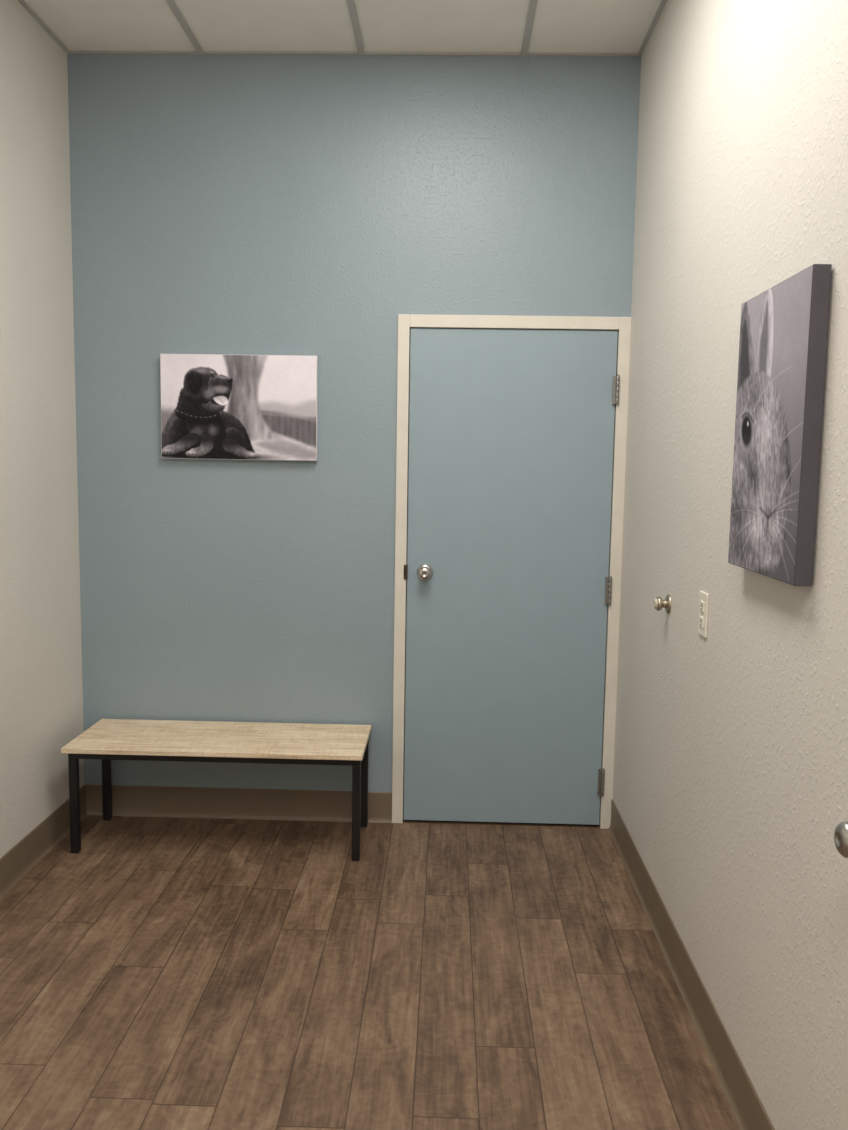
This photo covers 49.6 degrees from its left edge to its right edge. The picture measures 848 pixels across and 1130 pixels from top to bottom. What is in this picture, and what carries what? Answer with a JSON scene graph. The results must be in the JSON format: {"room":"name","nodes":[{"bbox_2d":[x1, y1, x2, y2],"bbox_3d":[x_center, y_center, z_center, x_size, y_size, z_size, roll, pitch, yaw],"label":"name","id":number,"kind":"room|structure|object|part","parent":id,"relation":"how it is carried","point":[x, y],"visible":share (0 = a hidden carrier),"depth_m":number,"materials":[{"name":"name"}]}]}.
{"room":"veterinary clinic","nodes":[
{"label":"veterinary clinic","id":0,"kind":"room"},
{"bbox_2d":[0,0,84,857],"bbox_3d":[-1.551,-0.239,1.140,0.140,3.159,5.200,1,6,1],"label":"wall","id":1,"kind":"structure","parent":0,"point":[41,687],"depth_m":3.35,"materials":[{"name":"white paint"}]},
{"bbox_2d":[0,785,86,898],"bbox_3d":[-1.498,1.268,1.300,0.013,0.130,5.200,1,6,1],"label":"baseboard","id":2,"kind":"structure","parent":1,"relation":"attached to","point":[20,859],"depth_m":3.41,"materials":[{"name":"beige plastic"}]},
{"bbox_2d":[24,0,661,52],"bbox_3d":[-0.349,-1.703,0.950,2.216,0.018,5.200,1,6,1],"label":"ceiling","id":3,"kind":"structure","parent":0,"point":[559,26],"depth_m":3.31,"materials":[{"name":"tile"}]},
{"bbox_2d":[18,0,666,56],"bbox_3d":[-0.349,-1.690,0.951,2.216,0.006,5.200,1,6,1],"label":"bars","id":4,"kind":"object","parent":3,"relation":"attached to","point":[533,3],"visible":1,"depth_m":3.50,"materials":[{"name":"white metal"}]},
{"bbox_2d":[67,54,640,791],"bbox_3d":[-0.369,-0.502,3.765,2.356,3.159,0.140,1,6,1],"label":"wall","id":5,"kind":"structure","parent":0,"point":[302,205],"depth_m":3.64,"materials":[{"name":"blue paint"}]},
{"bbox_2d":[85,784,391,822],"bbox_3d":[-0.784,1.004,3.861,1.300,0.130,0.013,1,6,1],"label":"baseboard","id":6,"kind":"structure","parent":5,"relation":"attached to","point":[134,801],"depth_m":3.86,"materials":[{"name":"beige plastic"}]},
{"bbox_2d":[160,354,317,460],"bbox_3d":[-0.739,-0.630,3.675,0.626,0.414,0.033,1,6,1],"label":"print","id":7,"kind":"object","parent":5,"relation":"attached to","point":[214,406],"visible":1,"depth_m":3.66,"materials":[{"name":"grey fabric"}]},
{"bbox_2d":[392,314,631,828],"bbox_3d":[0.341,0.046,3.797,0.916,2.084,0.154,1,6,1],"label":"door frame","id":8,"kind":"structure","parent":5,"relation":"in","point":[406,322],"depth_m":3.69,"materials":[{"name":"beige paint"}]},
{"bbox_2d":[404,565,407,579],"bbox_3d":[-0.074,0.029,3.733,0.016,0.060,0.014,1,6,1],"label":"strike plate","id":9,"kind":"object","parent":8,"relation":"attached to","point":[405,566],"visible":1,"depth_m":3.73,"materials":[{"name":"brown metal"}]},
{"bbox_2d":[404,328,619,824],"bbox_3d":[0.345,0.075,3.723,0.830,2.020,0.112,1,6,1],"label":"door leaf","id":10,"kind":"structure","parent":8,"relation":"attached to","point":[511,431],"depth_m":3.73,"materials":[{"name":"blue paint"}]},
{"bbox_3d":[0.003,0.033,3.704,0.066,0.066,0.066,1,6,1],"label":"knob","id":11,"kind":"part","parent":10,"relation":"part of","materials":[{"name":"silver metal"}]},
{"bbox_3d":[0.747,0.101,3.713,0.025,1.716,0.023,1,6,1],"label":"hinges","id":12,"kind":"part","parent":10,"relation":"part of","materials":[{"name":"silver metal"}]},
{"bbox_2d":[0,815,739,1129],"bbox_3d":[-0.399,1.383,1.282,2.496,0.060,5.480,1,6,1],"label":"floor","id":13,"kind":"structure","parent":0,"point":[163,973],"depth_m":2.63,"materials":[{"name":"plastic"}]},
{"bbox_2d":[61,719,371,860],"bbox_3d":[-0.789,0.882,3.632,1.127,0.422,0.407,1,6,1],"label":"bench","id":14,"kind":"object","parent":13,"relation":"on","point":[107,740],"visible":1,"depth_m":3.51,"materials":[{"name":"brown wood"}]},
{"bbox_3d":[-0.786,0.682,3.610,1.127,0.020,0.407,1,6,1],"label":"seat","id":15,"kind":"part","parent":14,"relation":"part of","materials":[{"name":"brown wood"}]},
{"bbox_2d":[403,817,599,826],"bbox_3d":[0.325,1.079,3.915,0.824,0.006,0.140,1,6,1],"label":"threshold","id":16,"kind":"object","parent":13,"relation":"on","point":[408,821],"visible":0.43,"depth_m":3.85,"materials":[{"name":"brown metal"}]},
{"bbox_2d":[613,0,847,1129],"bbox_3d":[0.807,-0.202,1.149,0.140,3.159,5.340,1,6,1],"label":"wall","id":17,"kind":"structure","parent":0,"point":[730,779],"depth_m":2.24,"materials":[{"name":"white paint"}]},
{"bbox_2d":[653,594,670,613],"bbox_3d":[0.752,0.123,2.905,0.047,0.062,0.062,1,6,1],"label":"door stop","id":18,"kind":"object","parent":17,"relation":"attached to","point":[658,603],"visible":1,"depth_m":2.89,"materials":[{"name":"metal"}]},
{"bbox_2d":[608,799,774,1129],"bbox_3d":[0.704,1.310,1.236,0.013,0.130,5.186,1,6,1],"label":"baseboard","id":19,"kind":"structure","parent":17,"relation":"attached to","point":[745,1103],"depth_m":2.50,"materials":[{"name":"beige plastic"}]},
{"bbox_2d":[698,591,708,637],"bbox_3d":[0.760,0.134,2.504,0.009,0.120,0.076,1,6,1],"label":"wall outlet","id":20,"kind":"object","parent":17,"relation":"attached to","point":[704,597],"visible":1,"depth_m":2.49,"materials":[{"name":"beige plastic"}]},
{"bbox_2d":[728,264,831,585],"bbox_3d":[0.739,-0.280,1.935,0.039,0.600,0.422,1,6,1],"label":"print","id":21,"kind":"object","parent":17,"relation":"attached to","point":[784,328],"visible":1,"depth_m":1.84,"materials":[{"name":"grey fabric"}]},
{"bbox_2d":[834,821,847,1129],"bbox_3d":[0.752,0.347,1.079,0.224,2.080,0.901,1,6,1],"label":"door","id":22,"kind":"structure","parent":17,"relation":"in","point":[844,1099],"depth_m":1.57,"materials":[{"name":"beige paint"}]},
{"bbox_3d":[0.691,0.431,1.436,0.086,0.066,0.066,1,6,1],"label":"knob","id":23,"kind":"part","parent":22,"relation":"part of","materials":[{"name":"silver metal"}]}
]}

